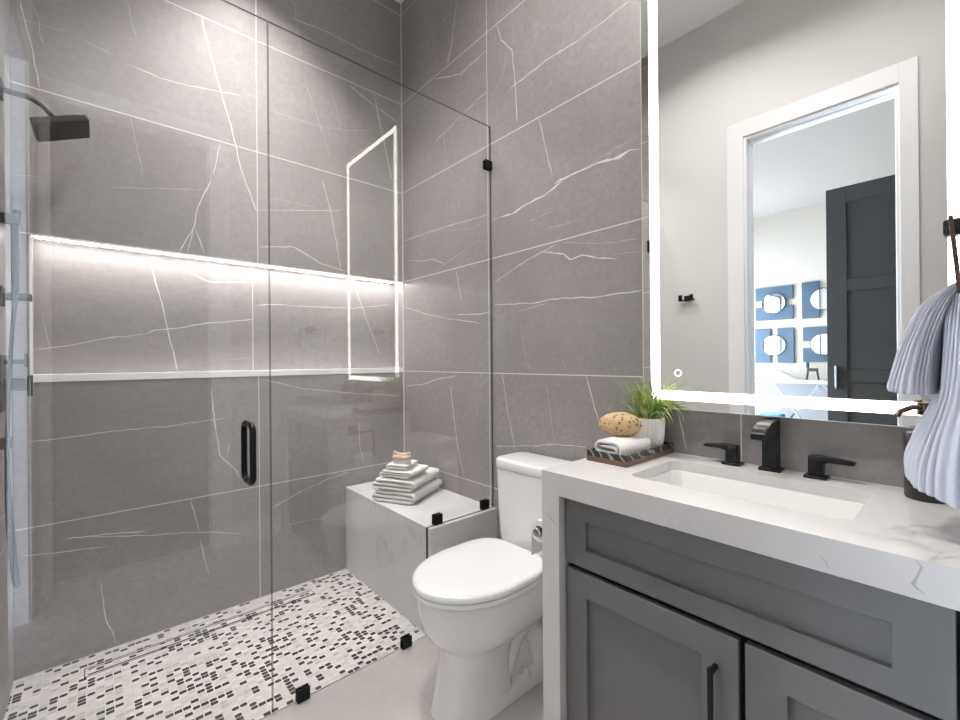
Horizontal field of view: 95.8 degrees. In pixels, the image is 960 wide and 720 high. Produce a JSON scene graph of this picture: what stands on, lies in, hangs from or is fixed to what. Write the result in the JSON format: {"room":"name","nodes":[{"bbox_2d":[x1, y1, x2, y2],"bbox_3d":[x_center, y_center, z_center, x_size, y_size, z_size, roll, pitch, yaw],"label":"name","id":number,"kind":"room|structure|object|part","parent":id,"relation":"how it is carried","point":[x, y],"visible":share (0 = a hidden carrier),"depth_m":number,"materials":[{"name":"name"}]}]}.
{"room":"bathroom","nodes":[
{"label":"bathroom","id":0,"kind":"room"},
{"bbox_2d":[0,0,13,719],"bbox_3d":[-1.029,-0.504,0.667,0.141,3.800,2.725,0,0,-41],"label":"wall","id":1,"kind":"structure","parent":0,"point":[6,586],"depth_m":1.61,"materials":[{"name":"tile"}]},
{"bbox_2d":[0,210,21,587],"bbox_3d":[-1.620,0.140,1.499,0.065,1.299,0.146,0,0,-41],"label":"shower","id":2,"kind":"object","parent":1,"relation":"attached to","point":[14,219],"visible":1,"depth_m":1.47,"materials":[{"name":"metal"}]},
{"bbox_2d":[0,436,11,449],"bbox_3d":[-1.669,0.292,1.526,0.028,0.040,0.040,0,0,-41],"label":"wall outlet","id":3,"kind":"object","parent":2,"relation":"attached to","point":[2,440],"depth_m":1.51,"materials":[{"name":"metal"}]},
{"bbox_2d":[0,285,31,306],"bbox_3d":[-1.680,-0.228,1.573,0.078,0.070,0.070,0,0,-41],"label":"valve","id":4,"kind":"object","parent":1,"relation":"attached to","point":[4,296],"visible":0.96,"depth_m":1.55,"materials":[{"name":"metal"}]},
{"bbox_3d":[-1.707,-0.228,1.550,0.008,0.070,0.070,0,0,-41],"label":"plate","id":5,"kind":"part","parent":4,"relation":"part of","materials":[{"name":"metal"}]},
{"bbox_3d":[-1.678,-0.228,1.576,0.070,0.026,0.028,0,0,-41],"label":"knob","id":6,"kind":"part","parent":4,"relation":"part of","materials":[{"name":"metal"}]},
{"bbox_2d":[0,354,32,412],"bbox_3d":[-1.678,0.080,1.573,0.078,0.205,0.150,0,0,-41],"label":"shower valve","id":7,"kind":"object","parent":1,"relation":"attached to","point":[17,384],"visible":0.93,"depth_m":1.56,"materials":[{"name":"metal"}]},
{"bbox_3d":[-1.704,0.082,1.550,0.008,0.200,0.150,0,0,-41],"label":"plate","id":8,"kind":"part","parent":7,"relation":"part of","materials":[{"name":"metal"}]},
{"bbox_3d":[-1.682,0.006,1.570,0.052,0.016,0.016,0,0,-41],"label":"lever stem","id":9,"kind":"part","parent":7,"relation":"part of","materials":[{"name":"metal"}]},
{"bbox_3d":[-1.675,0.094,1.576,0.070,0.076,0.048,0,0,-41],"label":"knob","id":10,"kind":"part","parent":7,"relation":"part of","materials":[{"name":"metal"}]},
{"bbox_3d":[-1.661,0.002,1.588,0.008,0.050,0.024,0,0,-41],"label":"lever","id":11,"kind":"part","parent":7,"relation":"part of","materials":[{"name":"metal"}]},
{"bbox_2d":[0,77,89,141],"bbox_3d":[-1.625,-0.919,1.627,0.239,0.160,0.166,0,0,-41],"label":"showerhead","id":12,"kind":"object","parent":1,"relation":"attached to","point":[51,127],"visible":1,"depth_m":1.62,"materials":[{"name":"metal"}]},
{"bbox_3d":[-1.656,-0.940,1.601,0.151,0.078,0.021,0,0,-41],"label":"arm","id":13,"kind":"part","parent":12,"relation":"part of","materials":[{"name":"metal"}]},
{"bbox_3d":[-1.595,-0.884,1.654,0.159,0.089,0.166,0,0,-41],"label":"spray plate","id":14,"kind":"part","parent":12,"relation":"part of","materials":[{"name":"metal"}]},
{"bbox_2d":[222,0,271,667],"bbox_3d":[-1.024,0.025,1.317,0.720,2.480,0.137,0,0,-41],"label":"shower door","id":15,"kind":"structure","parent":1,"relation":"attached to","point":[251,480],"depth_m":1.54,"materials":[{"name":"clear glass"}]},
{"bbox_3d":[-0.804,0.321,1.508,0.021,0.219,0.137,0,0,-41],"label":"handle","id":16,"kind":"part","parent":15,"relation":"part of","materials":[{"name":"black metal"}]},
{"bbox_2d":[9,0,403,680],"bbox_3d":[-1.318,-0.500,2.394,1.910,3.800,0.251,0,0,-41],"label":"wall","id":17,"kind":"structure","parent":0,"point":[136,517],"depth_m":2.17,"materials":[{"name":"tile"}]},
{"bbox_2d":[29,236,32,374],"bbox_3d":[-1.835,-0.222,1.772,0.008,0.566,0.009,0,0,-41],"label":"trim","id":18,"kind":"structure","parent":17,"relation":"attached to","point":[30,237],"depth_m":1.77,"materials":[{"name":"white metal"}]},
{"bbox_2d":[30,233,402,282],"bbox_3d":[-1.181,-0.518,2.354,1.754,0.006,0.014,0,0,-41],"label":"trim","id":19,"kind":"structure","parent":17,"relation":"attached to","point":[38,235],"depth_m":2.14,"materials":[{"name":"white metal"}]},
{"bbox_2d":[34,236,400,283],"bbox_3d":[-1.199,-0.518,2.377,1.745,0.006,0.042,0,0,-41],"label":"light","id":20,"kind":"object","parent":17,"relation":"attached to","point":[34,236],"visible":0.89,"depth_m":2.17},
{"bbox_2d":[33,368,402,381],"bbox_3d":[-1.209,0.072,2.391,1.754,0.030,0.113,0,0,-41],"label":"trim","id":21,"kind":"structure","parent":17,"relation":"attached to","point":[194,374],"depth_m":2.14,"materials":[{"name":"white metal"}]},
{"bbox_2d":[400,4,404,452],"bbox_3d":[-0.520,-0.565,2.927,0.006,3.678,0.006,0,0,-41],"label":"trim","id":22,"kind":"structure","parent":17,"relation":"attached to","point":[400,4],"depth_m":2.92,"materials":[{"name":"grey metal"}]},
{"bbox_2d":[4,569,543,719],"bbox_3d":[-0.335,1.331,1.263,1.950,0.120,2.725,0,0,-41],"label":"floor","id":23,"kind":"structure","parent":0,"point":[320,639],"depth_m":1.77,"materials":[{"name":"tile"}]},
{"bbox_2d":[84,589,314,677],"bbox_3d":[-1.269,1.279,2.080,0.930,0.002,0.069,0,0,-41],"label":"linear drain","id":24,"kind":"object","parent":23,"relation":"on","point":[294,598],"visible":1,"depth_m":2.01,"materials":[{"name":"silver metal"}]},
{"bbox_2d":[260,635,426,719],"bbox_3d":[-0.768,1.299,1.542,1.390,0.051,0.004,0,0,-41],"label":"trim","id":25,"kind":"structure","parent":23,"relation":"on","point":[425,635],"depth_m":1.73,"materials":[{"name":"silver metal"}]},
{"bbox_2d":[346,481,496,632],"bbox_3d":[-0.365,1.022,2.452,0.417,0.500,0.904,0,0,-41],"label":"shower bench","id":26,"kind":"object","parent":23,"relation":"on","point":[386,541],"visible":0.59,"depth_m":2.24,"materials":[{"name":"stone"}]},
{"bbox_3d":[-0.377,1.034,2.466,0.417,0.478,0.867,0,0,-41],"label":"panel","id":27,"kind":"part","parent":26,"relation":"part of","materials":[{"name":"stone"}]},
{"bbox_2d":[372,478,441,504],"bbox_3d":[-0.409,0.739,2.485,0.277,0.067,0.335,0,0,21],"label":"bath towel","id":28,"kind":"object","parent":26,"relation":"on","point":[401,497],"visible":0.72,"depth_m":2.35,"materials":[{"name":"white fabric"}]},
{"bbox_2d":[372,467,439,491],"bbox_3d":[-0.417,0.674,2.484,0.271,0.063,0.328,0,0,20],"label":"bath towel","id":29,"kind":"object","parent":28,"relation":"on","point":[385,483],"visible":0.73,"depth_m":2.35,"materials":[{"name":"white fabric"}]},
{"bbox_2d":[379,464,428,478],"bbox_3d":[-0.421,0.617,2.421,0.209,0.042,0.192,0,0,24],"label":"hand towel","id":30,"kind":"object","parent":29,"relation":"on","point":[417,469],"visible":0.77,"depth_m":2.35,"materials":[{"name":"white fabric"}]},
{"bbox_2d":[385,460,417,469],"bbox_3d":[-0.432,0.580,2.413,0.136,0.029,0.152,0,0,15],"label":"washcloth","id":31,"kind":"object","parent":30,"relation":"on","point":[391,465],"visible":0.66,"depth_m":2.35,"materials":[{"name":"white fabric"}]},
{"bbox_2d":[392,451,410,463],"bbox_3d":[-0.429,0.532,2.377,0.109,0.064,0.058,0,0,21],"label":"brush","id":32,"kind":"object","parent":31,"relation":"on","point":[399,458],"visible":1,"depth_m":2.36,"materials":[{"name":"brown wood"}]},
{"bbox_3d":[-0.429,0.511,2.377,0.109,0.023,0.009,0,0,21],"label":"cord","id":33,"kind":"part","parent":32,"relation":"part of","materials":[{"name":"white fabric"}]},
{"bbox_3d":[-0.379,0.784,2.466,0.417,0.022,0.867,0,0,-41],"label":"seat","id":34,"kind":"part","parent":26,"relation":"part of","materials":[{"name":"stone"}]},
{"bbox_3d":[-0.073,1.020,2.121,0.417,0.500,0.023,0,0,-41],"label":"panel","id":35,"kind":"part","parent":26,"relation":"part of","materials":[{"name":"stone"}]},
{"bbox_2d":[412,452,572,719],"bbox_3d":[0.064,0.852,1.708,0.715,0.834,0.402,0,0,-41],"label":"toilet","id":36,"kind":"object","parent":23,"relation":"on","point":[480,601],"visible":0.88,"depth_m":1.56,"materials":[{"name":"white ceramic"}]},
{"bbox_3d":[-0.017,0.787,1.638,0.501,0.027,0.402,0,0,-41],"label":"lid","id":37,"kind":"part","parent":36,"relation":"part of","materials":[{"name":"white plastic"}]},
{"bbox_3d":[-0.017,0.813,1.638,0.500,0.020,0.400,0,0,-41],"label":"seat","id":38,"kind":"part","parent":36,"relation":"part of","materials":[{"name":"white plastic"}]},
{"bbox_3d":[0.256,0.649,1.880,0.196,0.341,0.376,0,0,-41],"label":"tank","id":39,"kind":"part","parent":36,"relation":"part of","materials":[{"name":"white ceramic"}]},
{"bbox_3d":[0.254,0.455,1.879,0.200,0.042,0.380,0,0,-41],"label":"tank lid","id":40,"kind":"part","parent":36,"relation":"part of","materials":[{"name":"white ceramic"}]},
{"bbox_2d":[566,498,959,719],"bbox_3d":[0.697,0.831,1.146,0.542,0.864,0.801,0,0,-41],"label":"vanity cabinet","id":41,"kind":"object","parent":23,"relation":"on","point":[664,623],"visible":0.9,"depth_m":0.96,"materials":[{"name":"paint"}]},
{"bbox_3d":[0.419,0.894,1.125,0.020,0.562,0.463,0,0,-41],"label":"door","id":42,"kind":"part","parent":41,"relation":"part of","materials":[{"name":"paint"}]},
{"bbox_3d":[0.519,0.771,0.967,0.038,0.185,0.010,0,0,-41],"label":"handle","id":43,"kind":"part","parent":41,"relation":"part of","materials":[{"name":"black metal"}]},
{"bbox_2d":[542,452,959,719],"bbox_3d":[0.702,0.796,1.151,0.535,0.932,0.936,0,0,-41],"label":"countertop","id":44,"kind":"structure","parent":41,"relation":"on","point":[897,543],"depth_m":0.98,"materials":[{"name":"stone"}]},
{"bbox_2d":[533,528,541,536],"bbox_3d":[0.267,0.483,1.460,0.160,0.204,0.099,0,0,-41],"label":"toilet paper holder","id":45,"kind":"object","parent":44,"relation":"attached to","point":[537,532],"visible":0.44,"depth_m":1.43,"materials":[{"name":"silver metal"}]},
{"bbox_2d":[531,518,541,554],"bbox_3d":[0.243,0.599,1.486,0.120,0.126,0.072,0,0,-41],"label":"toilet paper roll","id":46,"kind":"object","parent":45,"relation":"on","point":[536,542],"visible":0.16,"depth_m":1.47,"materials":[{"name":"white paper"}]},
{"bbox_2d":[587,442,672,467],"bbox_3d":[0.523,0.314,1.497,0.318,0.036,0.144,0,0,-41],"label":"tray","id":47,"kind":"object","parent":44,"relation":"on","point":[625,461],"visible":0.73,"depth_m":1.41,"materials":[{"name":"brown wood"}]},
{"bbox_2d":[595,434,650,454],"bbox_3d":[0.483,0.291,1.460,0.188,0.062,0.111,0,0,-41],"label":"folded towel","id":48,"kind":"object","parent":47,"relation":"on","point":[622,445],"visible":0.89,"depth_m":1.42,"materials":[{"name":"white fabric"}]},
{"bbox_2d":[599,412,641,435],"bbox_3d":[0.484,0.220,1.496,0.100,0.084,0.141,0,0,-41],"label":"sea sponge","id":49,"kind":"object","parent":48,"relation":"on","point":[616,423],"visible":1,"depth_m":1.46,"materials":[{"name":"beige"}]},
{"bbox_2d":[608,376,697,447],"bbox_3d":[0.583,0.187,1.540,0.188,0.271,0.314,0,0,-41],"label":"potted grass","id":50,"kind":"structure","parent":47,"relation":"on","point":[653,424],"depth_m":1.51,"materials":[{"name":"plant"}]},
{"bbox_2d":[636,417,664,447],"bbox_3d":[0.600,0.263,1.550,0.113,0.118,0.113,0,0,-41],"label":"pot","id":51,"kind":"object","parent":50,"relation":"attached to","point":[652,428],"depth_m":1.50,"materials":[{"name":"white ceramic"}]},
{"bbox_2d":[647,470,863,519],"bbox_3d":[0.698,0.424,1.161,0.314,0.126,0.522,0,0,-41],"label":"undermount sink","id":52,"kind":"object","parent":44,"relation":"in","point":[833,508],"visible":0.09,"depth_m":1.24,"materials":[{"name":"ceramic"}]},
{"bbox_2d":[703,418,856,480],"bbox_3d":[0.838,0.253,1.266,0.150,0.154,0.382,0,0,-41],"label":"faucet","id":53,"kind":"object","parent":44,"relation":"on","point":[767,430],"visible":1,"depth_m":1.27,"materials":[{"name":"black metal"}]},
{"bbox_3d":[0.779,0.277,1.400,0.032,0.020,0.101,0,0,-41],"label":"lever","id":54,"kind":"part","parent":53,"relation":"part of","materials":[{"name":"black metal"}]},
{"bbox_3d":[0.801,0.326,1.375,0.050,0.008,0.052,0,0,-41],"label":"handle","id":55,"kind":"part","parent":53,"relation":"part of","materials":[{"name":"black metal"}]},
{"bbox_3d":[0.801,0.299,1.375,0.034,0.047,0.034,0,0,-41],"label":"handle stem","id":56,"kind":"part","parent":53,"relation":"part of","materials":[{"name":"black metal"}]},
{"bbox_3d":[0.833,0.248,1.265,0.142,0.145,0.038,0,0,-41],"label":"spout arm","id":57,"kind":"part","parent":53,"relation":"part of","materials":[{"name":"black metal"}]},
{"bbox_3d":[0.873,0.325,1.299,0.054,0.009,0.056,0,0,-41],"label":"spout","id":58,"kind":"part","parent":53,"relation":"part of","materials":[{"name":"black metal"}]},
{"bbox_3d":[0.943,0.325,1.214,0.050,0.008,0.052,0,0,-41],"label":"handle","id":59,"kind":"part","parent":53,"relation":"part of","materials":[{"name":"black metal"}]},
{"bbox_3d":[0.942,0.297,1.214,0.034,0.047,0.034,0,0,-41],"label":"handle stem","id":60,"kind":"part","parent":53,"relation":"part of","materials":[{"name":"black metal"}]},
{"bbox_3d":[0.964,0.276,1.189,0.032,0.020,0.101,0,0,-41],"label":"lever","id":61,"kind":"part","parent":53,"relation":"part of","materials":[{"name":"black metal"}]},
{"bbox_2d":[894,402,945,503],"bbox_3d":[1.042,0.215,1.020,0.103,0.226,0.091,0,0,-41],"label":"soap dispenser","id":62,"kind":"object","parent":44,"relation":"on","point":[910,491],"visible":0.3,"depth_m":1.02,"materials":[{"name":"black plastic"}]},
{"bbox_2d":[903,430,945,503],"bbox_3d":[1.055,0.249,1.023,0.080,0.158,0.080,0,0,-41],"label":"bottle","id":63,"kind":"object","parent":62,"relation":"attached to","point":[910,492],"depth_m":1.02,"materials":[{"name":"black plastic"}]},
{"bbox_3d":[0.682,0.891,0.826,0.020,0.562,0.308,0,0,-41],"label":"door","id":64,"kind":"part","parent":41,"relation":"part of","materials":[{"name":"paint"}]},
{"bbox_2d":[395,0,914,538],"bbox_3d":[0.355,-0.514,2.053,0.151,3.800,2.975,0,0,-41],"label":"wall","id":65,"kind":"structure","parent":0,"point":[556,84],"depth_m":2.08,"materials":[{"name":"tile"}]},
{"bbox_2d":[268,21,492,714],"bbox_3d":[-0.343,0.025,1.916,1.088,2.490,0.025,0,0,-41],"label":"screen","id":66,"kind":"object","parent":65,"relation":"attached to","point":[302,693],"visible":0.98,"depth_m":1.91,"materials":[{"name":"clear glass"}]},
{"bbox_2d":[640,0,959,427],"bbox_3d":[0.886,-0.728,1.306,0.037,1.796,0.834,0,0,-41],"label":"wall mirror","id":67,"kind":"object","parent":65,"relation":"attached to","point":[800,159],"visible":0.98,"depth_m":1.25,"materials":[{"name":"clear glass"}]},
{"bbox_3d":[0.563,-0.517,0.334,1.810,3.800,0.120,0,0,-41],"label":"wall","id":68,"kind":"structure","parent":0,"visible":0},
{"bbox_2d":[943,215,959,293],"bbox_3d":[0.928,-0.199,0.800,0.200,0.163,0.100,0,0,-41],"label":"towel ring","id":69,"kind":"object","parent":68,"relation":"attached to","point":[951,226],"visible":0.97,"depth_m":0.76,"materials":[{"name":"black metal"}]},
{"bbox_2d":[886,282,959,510],"bbox_3d":[0.892,0.070,0.842,0.150,0.420,0.216,-1,0,43],"label":"hand towel","id":70,"kind":"object","parent":69,"relation":"hanging from","point":[927,358],"visible":0.96,"depth_m":0.79,"materials":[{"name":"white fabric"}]},
{"bbox_3d":[0.924,-0.253,0.804,0.032,0.032,0.089,0,0,-41],"label":"post","id":71,"kind":"part","parent":69,"relation":"part of","materials":[{"name":"black metal"}]}
]}

